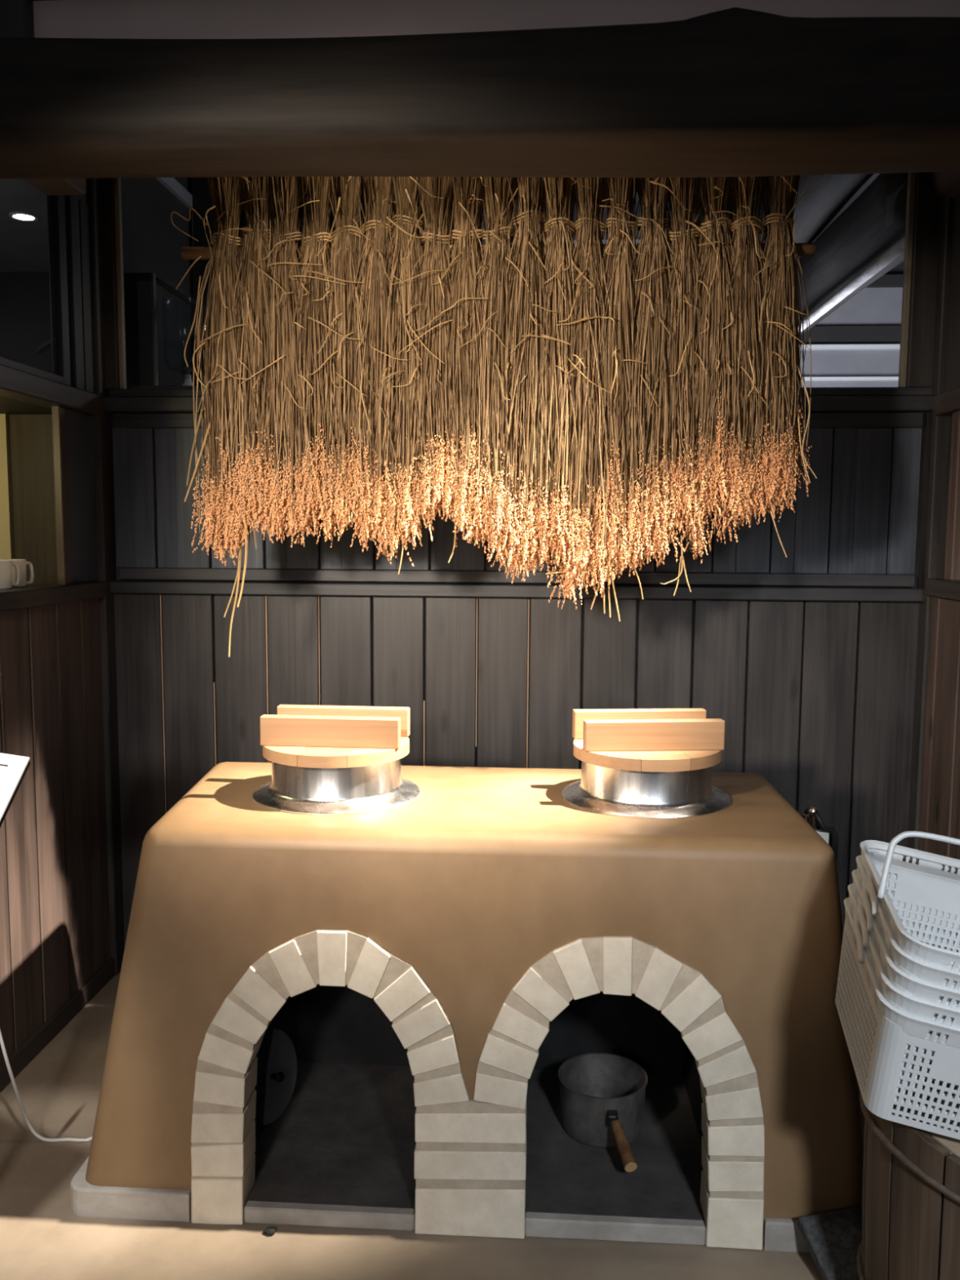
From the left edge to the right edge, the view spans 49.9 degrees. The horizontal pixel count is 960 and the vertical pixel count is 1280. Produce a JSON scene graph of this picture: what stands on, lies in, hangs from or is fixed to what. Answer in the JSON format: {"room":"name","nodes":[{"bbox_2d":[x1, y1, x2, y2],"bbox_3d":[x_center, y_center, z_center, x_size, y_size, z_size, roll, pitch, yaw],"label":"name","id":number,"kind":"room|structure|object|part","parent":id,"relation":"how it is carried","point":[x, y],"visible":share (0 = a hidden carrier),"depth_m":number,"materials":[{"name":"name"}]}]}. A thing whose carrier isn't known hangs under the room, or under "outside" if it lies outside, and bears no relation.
{"room":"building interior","nodes":[
{"label":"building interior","id":0,"kind":"room"},
{"bbox_2d":[0,413,14,559],"bbox_3d":[-2.273,-0.302,3.531,1.410,1.050,0.060,1,6,4],"label":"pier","id":1,"kind":"object","parent":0,"point":[6,536],"visible":0.2,"depth_m":3.44,"materials":[{"name":"beige paint"}]},
{"bbox_2d":[0,395,51,414],"bbox_3d":[-2.213,-0.657,2.272,1.680,0.045,2.560,1,6,4],"label":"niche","id":2,"kind":"object","parent":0,"point":[8,406],"depth_m":3.26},
{"bbox_2d":[8,414,57,584],"bbox_3d":[-1.423,-0.292,3.487,0.289,1.050,0.040,1,6,4],"label":"wall","id":3,"kind":"structure","parent":0,"point":[31,440],"depth_m":3.45,"materials":[{"name":"brown wood"}]},
{"bbox_2d":[0,177,111,1065],"bbox_3d":[-1.353,-0.253,2.382,0.142,3.000,2.008,1,6,4],"label":"wall","id":4,"kind":"structure","parent":0,"point":[55,927],"depth_m":3.09,"materials":[{"name":"brown wood"}]},
{"bbox_2d":[0,560,20,589],"bbox_3d":[-1.344,-0.183,2.893,0.102,0.080,0.082,-2,7,-26],"label":"mug","id":5,"kind":"object","parent":4,"relation":"on","point":[6,566],"visible":1,"depth_m":2.88,"materials":[{"name":"white ceramic"}]},
{"bbox_3d":[-1.324,-0.187,2.935,0.011,0.072,0.034,4,7,31],"label":"handle","id":6,"kind":"part","parent":5,"relation":"part of","materials":[{"name":"white ceramic"}]},
{"bbox_2d":[0,559,34,587],"bbox_3d":[-1.350,-0.194,2.999,0.102,0.080,0.082,-2,7,-26],"label":"mug","id":7,"kind":"object","parent":4,"relation":"on","point":[22,563],"visible":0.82,"depth_m":2.99,"materials":[{"name":"white ceramic"}]},
{"bbox_3d":[-1.331,-0.198,3.040,0.011,0.072,0.034,4,7,31],"label":"handle","id":8,"kind":"part","parent":7,"relation":"part of","materials":[{"name":"white ceramic"}]},
{"bbox_2d":[0,195,94,393],"bbox_3d":[-1.284,-1.017,2.701,0.040,0.584,1.165,1,6,4],"label":"window","id":9,"kind":"structure","parent":4,"relation":"in","point":[68,216],"depth_m":3.12,"materials":[{"name":"brown wood"}]},
{"bbox_3d":[-1.295,-0.729,2.623,0.036,0.026,0.950,1,6,4],"label":"frame rail","id":10,"kind":"part","parent":9,"relation":"part of","materials":[{"name":"brown wood"}]},
{"bbox_3d":[-1.321,-0.654,2.328,0.082,0.064,1.985,1,6,4],"label":"rail","id":11,"kind":"part","parent":4,"relation":"part of","materials":[{"name":"brown wood"}]},
{"bbox_3d":[-1.355,-0.066,2.390,0.142,0.051,1.985,1,6,4],"label":"sill","id":12,"kind":"part","parent":4,"relation":"part of","materials":[{"name":"brown wood"}]},
{"bbox_2d":[22,177,85,195],"bbox_3d":[-1.219,-1.282,2.516,0.124,0.100,0.900,1,6,4],"label":"trim","id":13,"kind":"structure","parent":4,"relation":"attached to","point":[67,186],"depth_m":2.90,"materials":[{"name":"brown wood"}]},
{"bbox_2d":[0,958,115,1092],"bbox_3d":[-1.313,1.210,2.518,0.022,0.062,1.985,1,6,4],"label":"baseboard","id":14,"kind":"structure","parent":4,"relation":"attached to","point":[26,1052],"depth_m":3.08,"materials":[{"name":"brown wood"}]},
{"bbox_2d":[87,177,124,975],"bbox_3d":[-1.259,-0.358,3.407,0.078,3.000,0.105,1,6,4],"label":"wooden post","id":15,"kind":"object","parent":4,"relation":"attached to","point":[102,423],"depth_m":3.40,"materials":[{"name":"brown wood"}]},
{"bbox_2d":[0,177,193,271],"bbox_3d":[-2.152,-1.778,3.231,1.650,0.050,4.700,1,6,4],"label":"ceiling","id":16,"kind":"structure","parent":0,"point":[24,245],"depth_m":4.74,"materials":[{"name":"black paint"}]},
{"bbox_2d":[8,212,39,222],"bbox_3d":[-2.038,-1.891,4.612,0.124,0.006,0.124,1,6,4],"label":"recessed light","id":17,"kind":"object","parent":16,"relation":"in","point":[21,216],"visible":1,"depth_m":4.61,"materials":[{"name":"white"}]},
{"bbox_2d":[0,271,195,381],"bbox_3d":[-2.002,-1.671,5.625,1.650,1.250,0.050,1,6,4],"label":"wall","id":18,"kind":"structure","parent":0,"point":[25,324],"depth_m":5.62,"materials":[{"name":"black paint"}]},
{"bbox_2d":[120,177,195,386],"bbox_3d":[-1.328,-1.151,4.032,0.050,2.050,1.130,1,6,4],"label":"wall","id":19,"kind":"structure","parent":0,"point":[151,243],"depth_m":4.22,"materials":[{"name":"black paint"}]},
{"bbox_2d":[170,177,265,565],"bbox_3d":[-0.646,-0.789,2.735,0.251,1.186,0.226,4,7,28],"label":"straw bundle","id":20,"kind":"object","parent":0,"point":[220,357],"visible":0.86,"depth_m":2.70,"materials":[{"name":"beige plant"}]},
{"bbox_2d":[191,177,454,385],"bbox_3d":[-0.650,-1.198,4.528,1.200,2.050,0.050,1,6,4],"label":"wall","id":21,"kind":"structure","parent":0,"point":[200,192],"depth_m":4.48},
{"bbox_2d":[0,971,864,1279],"bbox_3d":[-0.393,1.511,0.432,7.200,0.100,6.500,1,6,4],"label":"floor","id":22,"kind":"structure","parent":0,"point":[42,1238],"depth_m":2.19,"materials":[{"name":"beige concrete"}]},
{"bbox_2d":[0,752,30,827],"bbox_3d":[-1.029,0.753,1.955,0.370,1.089,0.220,3,7,26],"label":"panel","id":23,"kind":"object","parent":22,"relation":"on","point":[13,768],"visible":1,"depth_m":1.88,"materials":[{"name":"white paper"}]},
{"bbox_2d":[0,1029,92,1142],"bbox_3d":[-0.991,0.916,2.663,0.200,0.621,0.605,4,7,29],"label":"power cord","id":24,"kind":"object","parent":22,"relation":"on","point":[34,1132],"visible":0.63,"depth_m":2.54,"materials":[{"name":"white plastic"}]},
{"bbox_2d":[262,1226,275,1235],"bbox_3d":[-0.453,1.272,2.220,0.027,0.012,0.021,1,6,4],"label":"pebble","id":25,"kind":"object","parent":22,"relation":"on","point":[270,1231],"visible":1,"depth_m":2.21,"materials":[{"name":"grey stone"}]},
{"bbox_2d":[70,761,863,1252],"bbox_3d":[-0.014,0.811,2.610,1.807,0.861,0.884,1,6,4],"label":"stove","id":26,"kind":"object","parent":22,"relation":"on","point":[431,965],"visible":0.99,"depth_m":2.23,"materials":[{"name":"paint"}]},
{"bbox_2d":[262,1028,297,1124],"bbox_3d":[-0.518,1.091,2.578,0.063,0.221,0.224,3,6,25],"label":"metal lid","id":27,"kind":"object","parent":26,"relation":"on","point":[282,1066],"visible":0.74,"depth_m":2.61,"materials":[{"name":"black metal"}]},
{"bbox_3d":[-0.505,1.088,2.570,0.030,0.026,0.026,-8,2,26],"label":"knob","id":28,"kind":"part","parent":27,"relation":"part of","materials":[{"name":"black metal"}]},
{"bbox_3d":[-0.328,1.256,2.251,0.374,0.038,0.028,1,6,4],"label":"sill","id":29,"kind":"part","parent":26,"relation":"part of","materials":[{"name":"grey stone"}]},
{"bbox_2d":[252,759,419,815],"bbox_3d":[-0.355,0.329,2.563,0.412,0.104,0.412,1,6,4],"label":"pot","id":30,"kind":"object","parent":26,"relation":"on","point":[380,787],"visible":0.67,"depth_m":2.42,"materials":[{"name":"metal"}]},
{"bbox_2d":[259,704,409,768],"bbox_3d":[-0.354,0.227,2.552,0.359,0.100,0.360,1,6,5],"label":"lid","id":31,"kind":"object","parent":30,"relation":"on","point":[313,736],"visible":1,"depth_m":2.47,"materials":[{"name":"brown wood"}]},
{"bbox_2d":[557,1053,648,1172],"bbox_3d":[0.298,1.145,2.484,0.220,0.134,0.351,1,6,4],"label":"saucepan","id":32,"kind":"object","parent":26,"relation":"on","point":[602,1095],"visible":1,"depth_m":2.49,"materials":[{"name":"metal"}]},
{"bbox_2d":[606,1109,617,1126],"bbox_3d":[0.312,1.127,2.434,0.026,0.030,0.030,1,6,4],"label":"socket","id":33,"kind":"object","parent":32,"relation":"attached to","point":[611,1114],"depth_m":2.42,"materials":[{"name":"black metal"}]},
{"bbox_3d":[0.327,1.155,2.377,0.031,0.031,0.137,-1,23,-10],"label":"handle","id":34,"kind":"part","parent":32,"relation":"part of","materials":[{"name":"brown wood"}]},
{"bbox_3d":[0.288,1.261,2.212,0.384,0.043,0.028,1,6,4],"label":"sill","id":35,"kind":"part","parent":26,"relation":"part of","materials":[{"name":"grey stone"}]},
{"bbox_2d":[561,760,731,819],"bbox_3d":[0.409,0.335,2.546,0.412,0.104,0.412,1,6,4],"label":"pot","id":36,"kind":"object","parent":26,"relation":"on","point":[686,794],"visible":0.72,"depth_m":2.40,"materials":[{"name":"metal"}]},
{"bbox_2d":[572,708,724,772],"bbox_3d":[0.410,0.234,2.536,0.359,0.100,0.360,0,6,-5],"label":"lid","id":37,"kind":"object","parent":36,"relation":"on","point":[637,740],"visible":1,"depth_m":2.45,"materials":[{"name":"brown wood"}]},
{"bbox_2d":[796,1205,862,1279],"bbox_3d":[0.777,1.248,2.077,0.206,0.115,0.191,-1,6,-10],"label":"stone slab","id":38,"kind":"object","parent":22,"relation":"on","point":[833,1239],"visible":0.52,"depth_m":2.10,"materials":[{"name":"stone"}]},
{"bbox_2d":[856,1092,959,1279],"bbox_3d":[0.951,1.053,1.854,0.520,0.535,0.520,1,6,4],"label":"barrel","id":39,"kind":"object","parent":22,"relation":"on","point":[911,1190],"visible":0.7,"depth_m":1.74,"materials":[{"name":"brown wood"}]},
{"bbox_2d":[835,897,959,1139],"bbox_3d":[0.856,0.681,1.866,0.363,0.301,0.474,1,6,9],"label":"shopping basket","id":40,"kind":"object","parent":39,"relation":"on","point":[877,1033],"visible":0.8,"depth_m":1.71,"materials":[{"name":"white plastic"}]},
{"bbox_3d":[0.875,0.572,1.939,0.370,0.023,0.306,13,13,8],"label":"handle","id":41,"kind":"part","parent":40,"relation":"part of","materials":[{"name":"white plastic"}]},
{"bbox_2d":[847,883,959,1122],"bbox_3d":[0.862,0.651,1.860,0.363,0.301,0.474,1,6,9],"label":"shopping basket","id":42,"kind":"object","parent":40,"relation":"on","point":[908,1004],"visible":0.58,"depth_m":1.68,"materials":[{"name":"white plastic"}]},
{"bbox_3d":[0.880,0.542,1.932,0.370,0.023,0.306,12,13,8],"label":"handle","id":43,"kind":"part","parent":42,"relation":"part of","materials":[{"name":"white plastic"}]},
{"bbox_2d":[851,869,959,1104],"bbox_3d":[0.867,0.622,1.853,0.363,0.301,0.474,1,6,9],"label":"shopping basket","id":44,"kind":"object","parent":42,"relation":"on","point":[911,986],"visible":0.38,"depth_m":1.68,"materials":[{"name":"white plastic"}]},
{"bbox_3d":[0.886,0.512,1.925,0.370,0.023,0.306,13,13,8],"label":"handle","id":45,"kind":"part","parent":44,"relation":"part of","materials":[{"name":"white plastic"}]},
{"bbox_2d":[855,851,959,1084],"bbox_3d":[0.873,0.592,1.846,0.363,0.301,0.474,1,6,9],"label":"shopping basket","id":46,"kind":"object","parent":44,"relation":"on","point":[913,967],"visible":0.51,"depth_m":1.72,"materials":[{"name":"white plastic"}]},
{"bbox_2d":[859,831,959,1059],"bbox_3d":[0.882,0.525,1.824,0.373,0.378,0.452,1,6,9],"label":"shopping basket","id":47,"kind":"object","parent":46,"relation":"on","point":[923,884],"visible":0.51,"depth_m":2.03,"materials":[{"name":"white plastic"}]},
{"bbox_3d":[0.884,0.425,1.779,0.369,0.122,0.061,13,13,8],"label":"handle","id":48,"kind":"part","parent":47,"relation":"part of","materials":[{"name":"white plastic"}]},
{"bbox_3d":[0.891,0.482,1.919,0.370,0.023,0.306,13,13,8],"label":"handle","id":49,"kind":"part","parent":46,"relation":"part of","materials":[{"name":"white plastic"}]},
{"bbox_3d":[1.450,0.240,1.895,0.130,2.155,0.160,1,6,4],"label":"trim","id":50,"kind":"structure","parent":22,"relation":"on","visible":0},
{"bbox_2d":[0,7,959,178],"bbox_3d":[0.001,-0.976,1.875,3.050,0.230,0.256,1,6,4],"label":"log beam","id":51,"kind":"structure","parent":50,"relation":"on","point":[735,91],"depth_m":1.77,"materials":[{"name":"brown wood"}]},
{"bbox_2d":[479,208,486,258],"bbox_3d":[-0.017,-1.284,5.410,0.050,2.050,1.800,1,6,4],"label":"wall","id":52,"kind":"structure","parent":0,"point":[483,215],"depth_m":5.40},
{"bbox_2d":[33,0,959,39],"bbox_3d":[0.383,-1.090,1.828,2.395,0.120,0.040,1,6,4],"label":"wall","id":53,"kind":"structure","parent":0,"point":[55,19],"depth_m":1.84,"materials":[{"name":"paint"}]},
{"bbox_2d":[0,0,34,37],"bbox_3d":[-0.890,-1.091,1.905,0.155,0.170,0.090,1,6,4],"label":"trim","id":54,"kind":"structure","parent":53,"relation":"attached to","point":[16,16],"depth_m":1.85,"materials":[{"name":"brown wood"}]},
{"bbox_2d":[181,243,815,259],"bbox_3d":[0.032,-1.014,2.695,1.648,0.041,0.032,1,6,4],"label":"pole","id":55,"kind":"object","parent":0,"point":[802,249],"visible":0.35,"depth_m":2.71,"materials":[{"name":"brown wood"}]},
{"bbox_2d":[200,176,322,657],"bbox_3d":[-0.546,-0.666,2.726,0.305,1.426,0.220,3,6,25],"label":"straw bundle","id":56,"kind":"object","parent":55,"relation":"hanging from","point":[257,233],"visible":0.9,"depth_m":2.69,"materials":[{"name":"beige plant"}]},
{"bbox_2d":[235,176,346,547],"bbox_3d":[-0.466,-0.812,2.719,0.282,1.135,0.219,3,6,24],"label":"straw bundle","id":57,"kind":"object","parent":55,"relation":"hanging from","point":[284,194],"visible":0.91,"depth_m":2.69,"materials":[{"name":"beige plant"}]},
{"bbox_2d":[284,176,364,547],"bbox_3d":[-0.399,-0.813,2.725,0.238,1.135,0.233,1,6,11],"label":"straw bundle","id":58,"kind":"object","parent":55,"relation":"hanging from","point":[317,215],"visible":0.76,"depth_m":2.68,"materials":[{"name":"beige plant"}]},
{"bbox_2d":[308,176,375,530],"bbox_3d":[-0.336,-0.834,2.723,0.187,1.091,0.223,2,6,12],"label":"straw bundle","id":59,"kind":"object","parent":55,"relation":"hanging from","point":[344,260],"visible":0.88,"depth_m":2.67,"materials":[{"name":"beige plant"}]},
{"bbox_2d":[337,176,428,566],"bbox_3d":[-0.266,-0.787,2.714,0.230,1.182,0.238,-1,6,-13],"label":"straw bundle","id":60,"kind":"object","parent":55,"relation":"hanging from","point":[377,194],"visible":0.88,"depth_m":2.67,"materials":[{"name":"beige plant"}]},
{"bbox_2d":[370,176,444,574],"bbox_3d":[-0.175,-0.776,2.715,0.197,1.202,0.220,2,6,11],"label":"straw bundle","id":61,"kind":"object","parent":55,"relation":"hanging from","point":[406,193],"visible":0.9,"depth_m":2.67,"materials":[{"name":"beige plant"}]},
{"bbox_2d":[391,176,488,563],"bbox_3d":[-0.113,-0.792,2.716,0.244,1.170,0.211,0,6,-7],"label":"straw bundle","id":62,"kind":"object","parent":55,"relation":"hanging from","point":[437,212],"visible":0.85,"depth_m":2.66,"materials":[{"name":"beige plant"}]},
{"bbox_2d":[400,177,507,546],"bbox_3d":[-0.053,-0.811,2.711,0.278,1.130,0.230,1,6,10],"label":"straw bundle","id":63,"kind":"object","parent":55,"relation":"hanging from","point":[467,233],"visible":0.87,"depth_m":2.65,"materials":[{"name":"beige plant"}]},
{"bbox_2d":[459,177,528,568],"bbox_3d":[0.040,-0.779,2.684,0.198,1.187,0.244,-1,6,-9],"label":"straw bundle","id":64,"kind":"object","parent":55,"relation":"hanging from","point":[499,192],"visible":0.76,"depth_m":2.65,"materials":[{"name":"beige plant"}]},
{"bbox_2d":[486,177,570,583],"bbox_3d":[0.114,-0.760,2.691,0.202,1.226,0.231,-1,6,-10],"label":"straw bundle","id":65,"kind":"object","parent":55,"relation":"hanging from","point":[528,240],"visible":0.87,"depth_m":2.65,"materials":[{"name":"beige plant"}]},
{"bbox_2d":[521,177,608,581],"bbox_3d":[0.206,-0.763,2.684,0.207,1.218,0.240,-1,6,-14],"label":"straw bundle","id":66,"kind":"object","parent":55,"relation":"hanging from","point":[562,197],"visible":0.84,"depth_m":2.64,"materials":[{"name":"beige plant"}]},
{"bbox_2d":[520,177,646,621],"bbox_3d":[0.250,-0.712,2.684,0.303,1.319,0.224,0,6,-6],"label":"straw bundle","id":67,"kind":"object","parent":55,"relation":"hanging from","point":[588,251],"visible":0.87,"depth_m":2.64,"materials":[{"name":"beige plant"}]},
{"bbox_2d":[555,177,649,599],"bbox_3d":[0.353,-0.739,2.674,0.226,1.261,0.255,4,7,31],"label":"straw bundle","id":68,"kind":"object","parent":55,"relation":"hanging from","point":[620,250],"visible":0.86,"depth_m":2.63,"materials":[{"name":"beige plant"}]},
{"bbox_2d":[614,177,691,595],"bbox_3d":[0.461,-0.744,2.672,0.208,1.250,0.224,2,6,15],"label":"straw bundle","id":69,"kind":"object","parent":55,"relation":"hanging from","point":[653,193],"visible":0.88,"depth_m":2.62,"materials":[{"name":"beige plant"}]},
{"bbox_2d":[635,177,717,564],"bbox_3d":[0.520,-0.783,2.656,0.213,1.168,0.238,3,6,25],"label":"straw bundle","id":70,"kind":"object","parent":55,"relation":"hanging from","point":[685,236],"visible":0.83,"depth_m":2.62,"materials":[{"name":"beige plant"}]},
{"bbox_2d":[679,177,748,544],"bbox_3d":[0.597,-0.807,2.650,0.169,1.118,0.233,1,6,9],"label":"straw bundle","id":71,"kind":"object","parent":55,"relation":"hanging from","point":[716,265],"visible":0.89,"depth_m":2.61,"materials":[{"name":"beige plant"}]},
{"bbox_2d":[708,175,799,557],"bbox_3d":[0.682,-0.790,2.643,0.199,1.149,0.242,0,6,-6],"label":"straw bundle","id":72,"kind":"object","parent":55,"relation":"hanging from","point":[747,190],"visible":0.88,"depth_m":2.61,"materials":[{"name":"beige plant"}]},
{"bbox_2d":[733,174,826,522],"bbox_3d":[0.752,-0.834,2.648,0.200,1.062,0.238,-1,6,-17],"label":"straw bundle","id":73,"kind":"object","parent":55,"relation":"hanging from","point":[780,252],"visible":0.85,"depth_m":2.60,"materials":[{"name":"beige plant"}]},
{"bbox_2d":[103,395,933,946],"bbox_3d":[0.083,0.184,3.403,2.850,1.940,0.090,1,6,4],"label":"wall","id":74,"kind":"structure","parent":0,"point":[806,658],"depth_m":3.36,"materials":[{"name":"brown wood"}]},
{"bbox_2d":[126,385,201,389],"bbox_3d":[-0.740,-0.863,3.803,1.140,0.040,0.770,1,6,4],"label":"shelf","id":75,"kind":"object","parent":74,"relation":"attached to","point":[176,386],"visible":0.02,"depth_m":3.44,"materials":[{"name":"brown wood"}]},
{"bbox_2d":[123,272,158,386],"bbox_3d":[-1.227,-1.096,3.717,0.123,0.435,0.025,1,6,4],"label":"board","id":76,"kind":"object","parent":75,"relation":"on","point":[140,288],"visible":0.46,"depth_m":3.70,"materials":[{"name":"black wood"}]},
{"bbox_2d":[161,295,204,385],"bbox_3d":[-1.046,-1.046,3.688,0.168,0.345,0.168,1,6,4],"label":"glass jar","id":77,"kind":"object","parent":75,"relation":"on","point":[188,381],"visible":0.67,"depth_m":3.69,"materials":[{"name":"clear glass"}]},
{"bbox_3d":[0.084,-0.160,3.353,2.650,0.042,0.051,1,6,4],"label":"rail","id":78,"kind":"part","parent":74,"relation":"part of","materials":[{"name":"brown wood"}]},
{"bbox_3d":[0.090,-0.205,3.358,2.580,0.040,0.032,1,6,4],"label":"rail","id":79,"kind":"part","parent":74,"relation":"part of","materials":[{"name":"brown wood"}]},
{"bbox_3d":[0.088,-0.751,3.290,2.650,0.048,0.056,1,6,4],"label":"rail","id":80,"kind":"part","parent":74,"relation":"part of","materials":[{"name":"brown wood"}]},
{"bbox_3d":[0.093,-0.703,3.307,2.580,0.048,0.032,1,6,4],"label":"rail","id":81,"kind":"part","parent":74,"relation":"part of","materials":[{"name":"brown wood"}]},
{"bbox_2d":[99,171,941,396],"bbox_3d":[0.094,-1.167,3.264,2.655,0.784,0.050,1,6,4],"label":"window","id":82,"kind":"structure","parent":74,"relation":"in","point":[923,202],"depth_m":3.20,"materials":[{"name":"brown wood"}]},
{"bbox_3d":[0.104,-0.790,3.302,2.630,0.026,0.050,1,6,4],"label":"frame rail","id":83,"kind":"part","parent":82,"relation":"part of","materials":[{"name":"brown wood"}]},
{"bbox_2d":[803,806,838,859],"bbox_3d":[1.099,0.634,3.339,0.110,0.191,0.059,1,6,4],"label":"plug","id":84,"kind":"object","parent":74,"relation":"attached to","point":[813,815],"visible":0.65,"depth_m":3.32,"materials":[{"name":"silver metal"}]},
{"bbox_2d":[191,173,879,239],"bbox_3d":[1.026,-2.256,4.664,5.400,0.050,2.950,1,6,4],"label":"ceiling","id":85,"kind":"structure","parent":0,"point":[873,176],"depth_m":5.62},
{"bbox_2d":[511,239,902,387],"bbox_3d":[1.115,-1.389,6.258,5.400,2.100,0.050,1,6,4],"label":"wall","id":86,"kind":"structure","parent":0,"point":[872,306],"depth_m":6.12,"materials":[{"name":"grey paint"}]},
{"bbox_2d":[668,236,903,274],"bbox_3d":[2.366,-2.250,6.054,2.700,0.230,0.020,1,6,4],"label":"trim","id":87,"kind":"structure","parent":86,"relation":"attached to","point":[899,269],"depth_m":6.05,"materials":[{"name":"black wood"}]},
{"bbox_2d":[800,344,900,350],"bbox_3d":[2.362,-1.728,6.092,2.700,0.025,0.050,1,6,4],"label":"trim","id":88,"kind":"structure","parent":86,"relation":"attached to","point":[813,347],"depth_m":6.08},
{"bbox_2d":[802,376,898,381],"bbox_3d":[2.361,-1.547,6.116,2.700,0.020,0.040,1,6,4],"label":"trim","id":89,"kind":"structure","parent":86,"relation":"attached to","point":[855,378],"depth_m":6.11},
{"bbox_2d":[800,325,901,342],"bbox_3d":[2.363,-1.806,6.094,2.700,0.090,0.030,1,6,4],"label":"trim","id":90,"kind":"structure","parent":86,"relation":"attached to","point":[824,334],"depth_m":6.09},
{"bbox_2d":[866,274,903,287],"bbox_3d":[2.364,-2.103,6.049,2.700,0.060,0.060,1,6,4],"label":"trim","id":91,"kind":"structure","parent":86,"relation":"attached to","point":[886,280],"depth_m":6.02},
{"bbox_2d":[917,194,959,873],"bbox_3d":[1.378,-0.018,2.226,0.122,2.600,2.000,1,6,4],"label":"wall","id":92,"kind":"structure","parent":0,"point":[940,810],"depth_m":3.07,"materials":[{"name":"brown wood"}]},
{"bbox_2d":[906,194,954,864],"bbox_3d":[1.435,-0.323,3.236,0.082,3.000,0.105,1,6,4],"label":"wooden post","id":93,"kind":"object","parent":92,"relation":"attached to","point":[938,432],"depth_m":3.19,"materials":[{"name":"brown wood"}]},
{"bbox_3d":[1.379,-0.062,2.214,0.120,0.054,1.985,1,6,4],"label":"sill","id":94,"kind":"part","parent":92,"relation":"part of","materials":[{"name":"brown wood"}]},
{"bbox_3d":[1.361,-0.614,2.159,0.082,0.062,1.985,1,6,4],"label":"rail","id":95,"kind":"part","parent":92,"relation":"part of","materials":[{"name":"brown wood"}]},
{"label":"outside","id":96,"kind":"structure","parent":0,"visible":0},
{"bbox_2d":[155,276,206,314],"bbox_3d":[-0.992,-1.197,3.790,0.441,0.283,0.022,1,6,4],"label":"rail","id":97,"kind":"object","parent":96,"point":[169,288],"visible":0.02,"depth_m":3.78,"materials":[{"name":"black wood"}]},
{"bbox_3d":[0.083,-1.797,2.531,3.200,0.060,1.600,1,6,4],"label":"ceiling","id":98,"kind":"structure","parent":0,"visible":0},
{"bbox_2d":[729,173,873,257],"bbox_3d":[1.340,-1.840,4.691,0.342,0.321,2.860,1,6,4],"label":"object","id":99,"kind":"structure","parent":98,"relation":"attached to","point":[825,197],"depth_m":3.80,"materials":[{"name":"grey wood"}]},
{"bbox_2d":[795,172,908,334],"bbox_3d":[1.524,-1.586,4.705,0.317,0.344,2.860,1,6,4],"label":"duct","id":100,"kind":"object","parent":99,"relation":"attached to","point":[867,240],"visible":0.48,"depth_m":3.77,"materials":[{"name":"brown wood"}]}
]}

